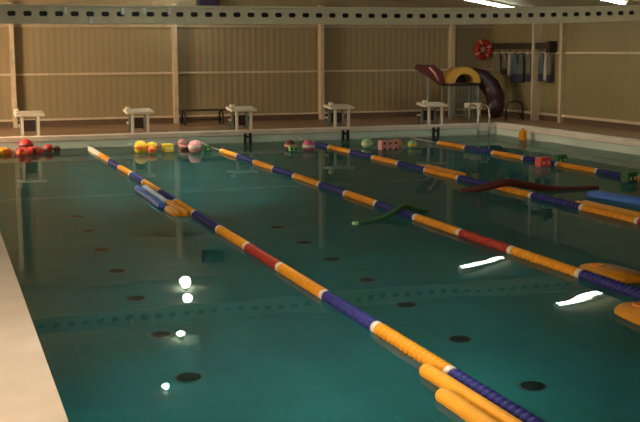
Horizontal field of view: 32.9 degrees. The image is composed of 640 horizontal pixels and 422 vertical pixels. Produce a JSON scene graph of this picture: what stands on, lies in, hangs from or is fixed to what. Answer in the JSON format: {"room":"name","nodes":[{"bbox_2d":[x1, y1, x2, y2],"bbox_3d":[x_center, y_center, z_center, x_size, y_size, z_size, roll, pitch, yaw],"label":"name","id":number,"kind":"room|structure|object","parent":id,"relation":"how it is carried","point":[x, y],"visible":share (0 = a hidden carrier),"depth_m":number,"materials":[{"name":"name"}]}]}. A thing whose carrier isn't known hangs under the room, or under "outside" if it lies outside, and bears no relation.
{"room":"indoor swimming pool","nodes":[
{"label":"indoor swimming pool","id":0,"kind":"room"},
{"bbox_2d":[0,0,491,119],"bbox_3d":[-3.258,-4.021,27.900,17.500,3.850,0.200,-3,9,-19],"label":"wall","id":1,"kind":"structure","parent":0,"point":[36,49],"depth_m":28.12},
{"bbox_2d":[7,2,17,127],"bbox_3d":[-7.442,-3.521,26.264,0.100,3.000,0.220,-3,9,-19],"label":"trim","id":2,"kind":"structure","parent":1,"relation":"attached to","point":[11,32],"depth_m":26.20,"materials":[{"name":"beige paint"}]},
{"bbox_2d":[171,4,178,123],"bbox_3d":[-3.687,-3.731,27.565,0.100,3.000,0.220,-3,9,-19],"label":"trim","id":3,"kind":"structure","parent":1,"relation":"attached to","point":[174,26],"depth_m":27.52,"materials":[{"name":"beige paint"}]},
{"bbox_2d":[196,0,218,5],"bbox_3d":[-2.865,-5.303,27.568,0.560,0.340,0.320,-3,9,-19],"label":"loudspeaker","id":4,"kind":"object","parent":1,"relation":"attached to","point":[198,2],"visible":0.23,"depth_m":27.43,"materials":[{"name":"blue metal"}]},
{"bbox_2d":[0,108,485,121],"bbox_3d":[-3.204,-2.453,27.998,17.100,0.050,0.080,-3,9,-19],"label":"baseboard","id":5,"kind":"structure","parent":1,"relation":"attached to","point":[295,113],"depth_m":28.18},
{"bbox_2d":[0,110,486,127],"bbox_3d":[-3.212,-2.358,28.036,17.100,0.140,0.030,-3,9,-19],"label":"trim","id":6,"kind":"structure","parent":1,"relation":"attached to","point":[483,112],"depth_m":28.28,"materials":[{"name":"brown tile"}]},
{"bbox_2d":[0,68,491,75],"bbox_3d":[-3.216,-3.554,27.854,17.100,0.050,0.040,-3,9,-19],"label":"trim","id":7,"kind":"structure","parent":1,"relation":"attached to","point":[114,73],"depth_m":27.98,"materials":[{"name":"beige metal"}]},
{"bbox_2d":[0,24,492,27],"bbox_3d":[-3.220,-4.721,27.677,17.100,0.070,0.050,-3,9,-19],"label":"trim","id":8,"kind":"structure","parent":1,"relation":"attached to","point":[1,25],"depth_m":28.12,"materials":[{"name":"beige metal"}]},
{"bbox_2d":[318,5,324,119],"bbox_3d":[0.031,-3.939,28.853,0.100,3.000,0.220,-3,9,-19],"label":"trim","id":9,"kind":"structure","parent":1,"relation":"attached to","point":[320,27],"depth_m":28.82,"materials":[{"name":"beige paint"}]},
{"bbox_2d":[448,25,455,115],"bbox_3d":[3.654,-4.142,30.108,0.100,3.000,0.220,-3,9,-19],"label":"trim","id":10,"kind":"structure","parent":1,"relation":"attached to","point":[451,44],"depth_m":30.01,"materials":[{"name":"beige paint"}]},
{"bbox_2d":[474,39,492,59],"bbox_3d":[4.578,-4.525,30.408,0.570,0.570,0.188,-3,9,-19],"label":"lifebuoy","id":11,"kind":"object","parent":1,"relation":"attached to","point":[478,49],"visible":0.98,"depth_m":30.34,"materials":[{"name":"red plastic"}]},
{"bbox_2d":[0,127,494,149],"bbox_3d":[-1.581,-0.879,25.098,12.500,1.760,0.200,-3,9,-19],"label":"wall","id":12,"kind":"structure","parent":0,"point":[461,131],"depth_m":24.95,"materials":[{"name":"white tile"}]},
{"bbox_2d":[244,133,251,142],"bbox_3d":[-1.655,-1.617,24.825,0.179,0.340,0.060,-3,9,-19],"label":"grip","id":13,"kind":"object","parent":12,"relation":"attached to","point":[250,134],"visible":0.56,"depth_m":24.80,"materials":[{"name":"black metal"}]},
{"bbox_2d":[342,130,348,138],"bbox_3d":[0.600,-1.743,25.606,0.179,0.340,0.060,-3,9,-19],"label":"grip","id":14,"kind":"object","parent":12,"relation":"attached to","point":[347,132],"visible":0.59,"depth_m":25.58,"materials":[{"name":"black metal"}]},
{"bbox_2d":[432,127,439,135],"bbox_3d":[2.817,-1.867,26.375,0.179,0.340,0.060,-3,9,-19],"label":"grip","id":15,"kind":"object","parent":12,"relation":"attached to","point":[433,128],"visible":0.56,"depth_m":26.35,"materials":[{"name":"black metal"}]},
{"bbox_2d":[0,134,639,421],"bbox_3d":[2.588,0.130,13.229,12.500,0.001,25.000,-3,9,-19],"label":"water","id":16,"kind":"object","parent":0,"point":[139,312],"visible":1,"depth_m":9.83,"materials":[{"name":"teal liquid"}]},
{"bbox_2d":[0,147,11,154],"bbox_3d":[-6.635,-1.206,22.348,0.570,0.177,0.570,-3,9,-19],"label":"ring","id":17,"kind":"object","parent":16,"relation":"on","point":[3,151],"visible":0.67,"depth_m":22.20,"materials":[{"name":"orange plastic"}]},
{"bbox_2d":[16,148,24,155],"bbox_3d":[-6.073,-1.190,22.014,0.172,0.170,0.172,-3,9,-19],"label":"ball","id":18,"kind":"object","parent":16,"relation":"on","point":[20,151],"visible":0.88,"depth_m":21.95,"materials":[{"name":"red plastic"}]},
{"bbox_2d":[19,139,32,146],"bbox_3d":[-6.224,-1.377,22.972,0.304,0.300,0.304,-3,9,-19],"label":"ball","id":19,"kind":"object","parent":16,"relation":"on","point":[25,142],"visible":0.59,"depth_m":22.86,"materials":[{"name":"red plastic"}]},
{"bbox_2d":[15,147,43,154],"bbox_3d":[-6.016,-1.227,22.457,0.580,0.187,0.580,-3,9,-19],"label":"ring","id":20,"kind":"object","parent":16,"relation":"on","point":[28,150],"visible":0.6,"depth_m":22.26,"materials":[{"name":"red plastic"}]},
{"bbox_2d":[43,144,52,151],"bbox_3d":[-5.689,-1.307,22.722,0.202,0.200,0.202,-3,9,-19],"label":"ball","id":21,"kind":"object","parent":16,"relation":"on","point":[48,147],"visible":0.94,"depth_m":22.65,"materials":[{"name":"red plastic"}]},
{"bbox_2d":[53,146,59,150],"bbox_3d":[-5.552,-1.309,22.877,0.142,0.140,0.142,-3,9,-19],"label":"ball","id":22,"kind":"object","parent":16,"relation":"on","point":[56,148],"visible":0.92,"depth_m":22.83,"materials":[{"name":"red plastic"}]},
{"bbox_2d":[134,140,147,152],"bbox_3d":[-3.726,-1.324,22.559,0.294,0.290,0.294,-3,9,-19],"label":"ball","id":23,"kind":"object","parent":16,"relation":"on","point":[140,146],"visible":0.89,"depth_m":22.45,"materials":[{"name":"yellow plastic"}]},
{"bbox_2d":[134,185,166,207],"bbox_3d":[-2.387,-0.201,15.487,0.222,0.110,2.108,-3,9,-18],"label":"float","id":24,"kind":"object","parent":16,"relation":"on","point":[145,191],"visible":0.92,"depth_m":15.34,"materials":[{"name":"blue plastic"}]},
{"bbox_2d":[148,146,155,152],"bbox_3d":[-3.463,-1.257,22.362,0.182,0.180,0.182,-3,9,-19],"label":"ball","id":25,"kind":"object","parent":16,"relation":"on","point":[151,149],"visible":0.9,"depth_m":22.30,"materials":[{"name":"orange plastic"}]},
{"bbox_2d":[147,142,157,150],"bbox_3d":[-3.530,-1.341,22.787,0.243,0.240,0.243,-3,9,-19],"label":"ball","id":26,"kind":"object","parent":16,"relation":"on","point":[149,143],"visible":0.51,"depth_m":22.71,"materials":[{"name":"yellow plastic"}]},
{"bbox_2d":[161,143,173,151],"bbox_3d":[-3.196,-1.312,22.746,0.200,0.200,0.206,-5,10,-30],"label":"foam block","id":27,"kind":"object","parent":16,"relation":"on","point":[166,147],"visible":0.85,"depth_m":22.67,"materials":[{"name":"yellow plastic"}]},
{"bbox_2d":[164,200,188,216],"bbox_3d":[-1.949,-0.028,14.301,0.219,0.110,1.158,-3,9,-19],"label":"float","id":28,"kind":"object","parent":16,"relation":"on","point":[171,208],"visible":0.96,"depth_m":13.96,"materials":[{"name":"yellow plastic"}]},
{"bbox_2d":[180,140,189,149],"bbox_3d":[-2.865,-1.393,23.122,0.243,0.240,0.243,-3,9,-19],"label":"ball","id":29,"kind":"object","parent":16,"relation":"on","point":[184,144],"visible":0.71,"depth_m":23.03,"materials":[{"name":"plastic"}]},
{"bbox_2d":[188,140,201,151],"bbox_3d":[-2.607,-1.340,22.632,0.294,0.290,0.294,-3,9,-19],"label":"ball","id":30,"kind":"object","parent":16,"relation":"on","point":[194,145],"visible":0.92,"depth_m":22.53,"materials":[{"name":"pink plastic"}]},
{"bbox_2d":[203,145,210,150],"bbox_3d":[-2.375,-1.309,22.823,0.130,0.140,0.136,-4,9,-25],"label":"foam block","id":31,"kind":"object","parent":16,"relation":"on","point":[205,147],"visible":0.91,"depth_m":22.78,"materials":[{"name":"green plastic"}]},
{"bbox_2d":[284,140,295,149],"bbox_3d":[-0.637,-1.394,23.055,0.243,0.240,0.243,-3,9,-19],"label":"ball","id":32,"kind":"object","parent":16,"relation":"on","point":[288,142],"visible":0.75,"depth_m":22.97,"materials":[{"name":"plastic"}]},
{"bbox_2d":[288,146,297,150],"bbox_3d":[-0.565,-1.302,22.738,0.180,0.130,0.126,-3,9,-19],"label":"foam block","id":33,"kind":"object","parent":16,"relation":"on","point":[290,148],"visible":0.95,"depth_m":22.68,"materials":[{"name":"green plastic"}]},
{"bbox_2d":[302,140,314,150],"bbox_3d":[-0.238,-1.369,22.825,0.263,0.260,0.263,-3,9,-19],"label":"ball","id":34,"kind":"object","parent":16,"relation":"on","point":[308,145],"visible":0.88,"depth_m":22.73,"materials":[{"name":"pink plastic"}]},
{"bbox_2d":[86,144,545,421],"bbox_3d":[-0.951,0.306,12.000,0.116,0.120,24.961,-3,9,-19],"label":"lane rope","id":35,"kind":"object","parent":16,"relation":"on","point":[419,353],"visible":0.89,"depth_m":8.55,"materials":[{"name":"multicoloured plastic"}]},
{"bbox_2d":[361,138,372,147],"bbox_3d":[1.014,-1.455,23.417,0.243,0.240,0.243,-3,9,-19],"label":"ball","id":36,"kind":"object","parent":16,"relation":"on","point":[366,143],"visible":0.91,"depth_m":23.33,"materials":[{"name":"green plastic"}]},
{"bbox_2d":[378,140,398,149],"bbox_3d":[1.452,-1.382,22.991,0.420,0.240,0.166,-4,9,-26],"label":"foam block","id":37,"kind":"object","parent":16,"relation":"on","point":[382,144],"visible":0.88,"depth_m":22.91,"materials":[{"name":"pink plastic"}]},
{"bbox_2d":[408,140,416,147],"bbox_3d":[1.984,-1.426,23.284,0.202,0.200,0.202,-3,9,-19],"label":"ball","id":38,"kind":"object","parent":16,"relation":"on","point":[412,143],"visible":0.96,"depth_m":23.21,"materials":[{"name":"green plastic"}]},
{"bbox_2d":[199,141,639,298],"bbox_3d":[1.408,0.174,12.817,0.116,0.120,24.961,-3,9,-19],"label":"lane rope","id":39,"kind":"object","parent":16,"relation":"on","point":[609,283],"visible":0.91,"depth_m":11.93,"materials":[{"name":"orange plastic"}]},
{"bbox_2d":[352,203,429,224],"bbox_3d":[0.910,0.023,13.616,0.082,0.190,1.489,7,11,41],"label":"noodle","id":40,"kind":"object","parent":39,"relation":"on","point":[398,208],"visible":0.94,"depth_m":13.62,"materials":[{"name":"green plastic"}]},
{"bbox_2d":[420,164,465,175],"bbox_3d":[2.081,-0.676,18.555,0.219,0.110,1.508,-3,9,-19],"label":"float","id":41,"kind":"object","parent":16,"relation":"on","point":[426,165],"visible":0.33,"depth_m":18.39,"materials":[{"name":"orange plastic"}]},
{"bbox_2d":[299,137,639,223],"bbox_3d":[3.654,0.049,13.595,0.116,0.120,24.961,-3,9,-19],"label":"lane rope","id":42,"kind":"object","parent":16,"relation":"on","point":[588,208],"visible":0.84,"depth_m":15.99,"materials":[{"name":"blue plastic"}]},
{"bbox_2d":[459,179,598,191],"bbox_3d":[3.127,-0.366,16.129,2.162,0.262,0.244,-1,8,-8],"label":"noodle","id":43,"kind":"object","parent":42,"relation":"on","point":[504,182],"visible":0.86,"depth_m":16.01,"materials":[{"name":"red plastic"}]},
{"bbox_2d":[419,363,522,421],"bbox_3d":[0.918,1.158,6.200,0.229,0.110,1.808,-3,9,-19],"label":"float","id":44,"kind":"object","parent":16,"relation":"on","point":[469,405],"visible":0.98,"depth_m":6.32,"materials":[{"name":"yellow plastic"}]},
{"bbox_2d":[402,134,639,180],"bbox_3d":[6.107,-0.089,14.445,0.116,0.120,24.961,-3,9,-19],"label":"lane rope","id":45,"kind":"object","parent":16,"relation":"on","point":[505,154],"visible":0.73,"depth_m":20.60,"materials":[{"name":"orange plastic"}]},
{"bbox_2d":[519,128,526,139],"bbox_3d":[4.705,-1.748,25.166,0.180,0.336,0.176,-3,9,-19],"label":"buoy","id":46,"kind":"object","parent":16,"relation":"on","point":[522,133],"visible":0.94,"depth_m":25.09,"materials":[{"name":"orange plastic"}]},
{"bbox_2d":[535,156,550,165],"bbox_3d":[4.028,-0.878,19.587,0.260,0.200,0.166,-6,10,-36],"label":"foam block","id":47,"kind":"object","parent":16,"relation":"on","point":[543,160],"visible":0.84,"depth_m":19.52,"materials":[{"name":"red plastic"}]},
{"bbox_2d":[552,154,566,162],"bbox_3d":[4.417,-0.939,19.984,0.240,0.200,0.166,-6,10,-36],"label":"foam block","id":48,"kind":"object","parent":16,"relation":"on","point":[558,157],"visible":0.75,"depth_m":19.92,"materials":[{"name":"green plastic"}]},
{"bbox_2d":[575,200,639,216],"bbox_3d":[3.813,0.038,13.677,0.222,0.110,1.958,-3,9,-19],"label":"float","id":49,"kind":"object","parent":16,"relation":"on","point":[612,208],"visible":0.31,"depth_m":13.87,"materials":[{"name":"orange plastic"}]},
{"bbox_2d":[579,263,639,284],"bbox_3d":[2.711,0.573,10.039,0.400,0.080,0.780,-4,9,-22],"label":"kickboard","id":50,"kind":"object","parent":16,"relation":"on","point":[619,273],"visible":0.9,"depth_m":9.97,"materials":[{"name":"plastic"}]},
{"bbox_2d":[587,190,639,204],"bbox_3d":[4.152,-0.172,15.087,0.227,0.110,1.118,-5,9,-27],"label":"float","id":51,"kind":"object","parent":16,"relation":"on","point":[597,194],"visible":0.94,"depth_m":15.04,"materials":[{"name":"blue plastic"}]},
{"bbox_2d":[614,302,639,325],"bbox_3d":[2.627,0.822,8.364,0.500,0.080,0.900,-2,9,-13],"label":"kickboard","id":52,"kind":"object","parent":16,"relation":"on","point":[629,311],"visible":1,"depth_m":8.48,"materials":[{"name":"plastic"}]},
{"bbox_2d":[621,171,636,182],"bbox_3d":[4.889,-0.523,17.160,0.220,0.200,0.166,-6,10,-36],"label":"foam block","id":53,"kind":"object","parent":16,"relation":"on","point":[626,176],"visible":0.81,"depth_m":17.09,"materials":[{"name":"green plastic"}]},
{"bbox_2d":[0,115,639,138],"bbox_3d":[2.016,-0.033,13.324,17.100,0.200,31.600,-3,9,-19],"label":"floor","id":54,"kind":"structure","parent":0,"point":[312,123],"depth_m":26.43,"materials":[{"name":"red tile"}]},
{"bbox_2d":[14,109,44,135],"bbox_3d":[-6.406,-1.967,23.875,0.630,0.595,0.712,-3,9,-19],"label":"starting block","id":55,"kind":"object","parent":54,"relation":"on","point":[25,125],"visible":1,"depth_m":23.68,"materials":[{"name":"white plastic"}]},
{"bbox_2d":[123,106,153,132],"bbox_3d":[-4.141,-2.094,24.660,0.630,0.595,0.712,-3,9,-19],"label":"starting block","id":56,"kind":"object","parent":54,"relation":"on","point":[133,122],"visible":0.99,"depth_m":24.61,"materials":[{"name":"white plastic"}]},
{"bbox_2d":[178,109,226,125],"bbox_3d":[-2.933,-2.347,27.081,1.150,0.379,0.404,-3,9,-19],"label":"bench","id":57,"kind":"object","parent":54,"relation":"on","point":[181,110],"visible":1,"depth_m":27.02,"materials":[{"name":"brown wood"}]},
{"bbox_2d":[226,104,256,129],"bbox_3d":[-1.867,-2.221,25.447,0.630,0.595,0.712,-3,9,-19],"label":"starting block","id":58,"kind":"object","parent":54,"relation":"on","point":[236,120],"visible":1,"depth_m":25.38,"materials":[{"name":"white plastic"}]},
{"bbox_2d":[0,122,639,421],"bbox_3d":[2.587,-0.087,13.197,13.130,0.100,25.630,-3,9,-19],"label":"pool edge","id":59,"kind":"structure","parent":54,"relation":"on","point":[28,390],"depth_m":7.32,"materials":[{"name":"stone"}]},
{"bbox_2d":[323,102,354,126],"bbox_3d":[0.425,-2.349,26.242,0.630,0.595,0.712,-3,9,-19],"label":"starting block","id":60,"kind":"object","parent":54,"relation":"on","point":[336,117],"visible":1,"depth_m":26.15,"materials":[{"name":"white plastic"}]},
{"bbox_2d":[416,100,447,123],"bbox_3d":[2.747,-2.479,27.046,0.630,0.595,0.712,-3,9,-19],"label":"starting block","id":61,"kind":"object","parent":54,"relation":"on","point":[429,115],"visible":0.99,"depth_m":26.94,"materials":[{"name":"white plastic"}]},
{"bbox_2d":[415,64,504,118],"bbox_3d":[3.696,-3.188,28.881,2.454,1.450,0.938,0,8,-1],"label":"slide","id":62,"kind":"object","parent":54,"relation":"on","point":[482,79],"visible":0.94,"depth_m":28.69,"materials":[{"name":"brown plastic"}]},
{"bbox_2d":[464,103,481,121],"bbox_3d":[3.932,-2.543,27.881,0.360,0.465,0.300,-3,9,-19],"label":"stool","id":63,"kind":"object","parent":54,"relation":"on","point":[466,105],"visible":0.66,"depth_m":27.82,"materials":[{"name":"beige plastic"}]},
{"bbox_2d":[468,104,489,134],"bbox_3d":[3.955,-1.817,27.014,0.348,1.683,0.578,-3,9,-19],"label":"pool ladder","id":64,"kind":"object","parent":54,"relation":"attached to","point":[477,108],"visible":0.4,"depth_m":26.76,"materials":[{"name":"metal"}]},
{"bbox_2d":[505,100,524,120],"bbox_3d":[5.001,-2.581,27.880,0.590,0.532,0.110,-3,9,-19],"label":"handrail","id":65,"kind":"object","parent":54,"relation":"on","point":[512,100],"visible":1,"depth_m":27.83,"materials":[{"name":"black metal"}]},
{"bbox_2d":[390,0,639,7],"bbox_3d":[2.001,-3.250,12.847,17.500,1.215,32.000,-3,9,-19],"label":"ceiling","id":66,"kind":"structure","parent":0,"point":[425,3],"depth_m":25.83,"materials":[{"name":"white paint"}]},
{"bbox_2d":[467,0,519,6],"bbox_3d":[4.126,-5.018,26.142,1.485,0.355,0.200,-3,9,-19],"label":"ceiling light","id":67,"kind":"object","parent":66,"relation":"attached to","point":[488,2],"visible":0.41,"depth_m":26.09,"materials":[{"name":"white plastic"}]},
{"bbox_2d":[604,0,628,4],"bbox_3d":[5.658,-4.426,22.273,1.484,0.360,0.200,-3,9,-19],"label":"ceiling light","id":68,"kind":"object","parent":66,"relation":"attached to","point":[622,2],"visible":1,"depth_m":22.42,"materials":[{"name":"white plastic"}]},
{"bbox_2d":[491,21,639,123],"bbox_3d":[10.171,-1.924,15.939,0.200,3.000,31.600,-3,9,-19],"label":"wall","id":69,"kind":"structure","parent":0,"point":[607,86],"depth_m":26.13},
{"bbox_2d":[491,41,556,52],"bbox_3d":[5.353,-4.344,28.753,0.250,0.300,3.120,-3,9,-19],"label":"wall rack","id":70,"kind":"object","parent":69,"relation":"attached to","point":[550,46],"visible":1,"depth_m":28.38,"materials":[{"name":"brown wood"}]},
{"bbox_2d":[494,53,500,72],"bbox_3d":[4.934,-4.101,30.044,0.067,0.550,0.300,-3,9,-19],"label":"hanging towel","id":71,"kind":"object","parent":70,"relation":"hanging from","point":[497,67],"visible":1,"depth_m":30.03,"materials":[{"name":"grey fabric"}]},
{"bbox_2d":[501,53,507,74],"bbox_3d":[5.054,-4.027,29.711,0.067,0.600,0.300,-3,9,-19],"label":"hanging towel","id":72,"kind":"object","parent":70,"relation":"hanging from","point":[504,58],"visible":1,"depth_m":29.68,"materials":[{"name":"grey fabric"}]},
{"bbox_2d":[507,53,510,75],"bbox_3d":[5.140,-3.982,29.470,0.067,0.620,0.120,-3,9,-19],"label":"hanging towel","id":73,"kind":"object","parent":70,"relation":"hanging from","point":[509,54],"visible":1,"depth_m":29.44,"materials":[{"name":"fabric"}]},
{"bbox_2d":[511,53,517,81],"bbox_3d":[5.233,-3.865,29.220,0.067,0.780,0.300,-3,9,-19],"label":"hanging towel","id":74,"kind":"object","parent":70,"relation":"hanging from","point":[514,63],"visible":1,"depth_m":29.20,"materials":[{"name":"teal fabric"}]},
{"bbox_2d":[517,53,523,82],"bbox_3d":[5.352,-3.815,28.884,0.068,0.780,0.280,-3,9,-19],"label":"hanging towel","id":75,"kind":"object","parent":70,"relation":"hanging from","point":[520,67],"visible":1,"depth_m":28.87,"materials":[{"name":"teal fabric"}]},
{"bbox_2d":[526,53,530,81],"bbox_3d":[5.481,-3.777,28.518,0.068,0.750,0.220,-3,9,-19],"label":"hanging towel","id":76,"kind":"object","parent":70,"relation":"hanging from","point":[528,63],"visible":0.99,"depth_m":28.48,"materials":[{"name":"grey fabric"}]},
{"bbox_2d":[538,53,543,80],"bbox_3d":[5.696,-3.703,27.909,0.068,0.720,0.240,-3,9,-19],"label":"hanging towel","id":77,"kind":"object","parent":70,"relation":"hanging from","point":[541,58],"visible":1,"depth_m":27.88,"materials":[{"name":"teal fabric"}]},
{"bbox_2d":[543,53,547,80],"bbox_3d":[5.769,-3.683,27.702,0.068,0.700,0.100,-3,9,-19],"label":"hanging towel","id":78,"kind":"object","parent":70,"relation":"hanging from","point":[545,58],"visible":0.99,"depth_m":27.69,"materials":[{"name":"fabric"}]},
{"bbox_2d":[546,53,551,82],"bbox_3d":[5.829,-3.634,27.538,0.067,0.750,0.170,-3,9,-19],"label":"hanging towel","id":79,"kind":"object","parent":70,"relation":"hanging from","point":[549,62],"visible":1,"depth_m":27.52,"materials":[{"name":"grey fabric"}]},
{"bbox_2d":[530,23,542,119],"bbox_3d":[5.611,-3.657,28.132,0.250,2.600,0.080,-3,9,-19],"label":"trim","id":80,"kind":"structure","parent":69,"relation":"attached to","point":[535,104],"depth_m":28.10,"materials":[{"name":"beige paint"}]},
{"bbox_2d":[557,23,566,122],"bbox_3d":[6.047,-3.506,27.098,0.120,2.600,0.120,-3,9,-19],"label":"trim","id":81,"kind":"structure","parent":69,"relation":"attached to","point":[563,26],"depth_m":27.06,"materials":[{"name":"beige paint"}]},
{"bbox_2d":[492,52,639,53],"bbox_3d":[10.056,-2.304,15.843,0.040,0.050,31.600,-3,9,-19],"label":"trim","id":82,"kind":"structure","parent":69,"relation":"attached to","point":[492,52],"depth_m":26.21,"materials":[{"name":"beige metal"}]},
{"bbox_2d":[501,111,639,131],"bbox_3d":[10.068,-0.652,16.089,0.030,0.140,31.600,-3,9,-19],"label":"trim","id":83,"kind":"structure","parent":69,"relation":"attached to","point":[632,127],"depth_m":26.37,"materials":[{"name":"brown tile"}]},
{"bbox_2d":[503,109,639,124],"bbox_3d":[10.044,-0.759,16.065,0.080,0.060,31.600,-3,9,-19],"label":"baseboard","id":84,"kind":"structure","parent":69,"relation":"attached to","point":[509,110],"depth_m":26.31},
{"bbox_2d":[495,128,639,154],"bbox_3d":[8.583,0.507,15.410,0.200,1.760,25.000,-3,9,-19],"label":"wall","id":85,"kind":"structure","parent":0,"point":[628,149],"depth_m":23.55,"materials":[{"name":"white tile"}]},
{"bbox_3d":[-6.153,-1.109,10.269,0.200,3.400,31.600,-3,9,-19],"label":"wall","id":86,"kind":"structure","parent":0,"visible":0},
{"bbox_2d":[0,4,639,24],"bbox_3d":[-0.865,-3.625,19.804,16.320,0.436,0.170,-3,9,-19],"label":"beam","id":87,"kind":"structure","parent":86,"relation":"attached to","point":[9,13],"depth_m":20.02,"materials":[{"name":"grey metal"}]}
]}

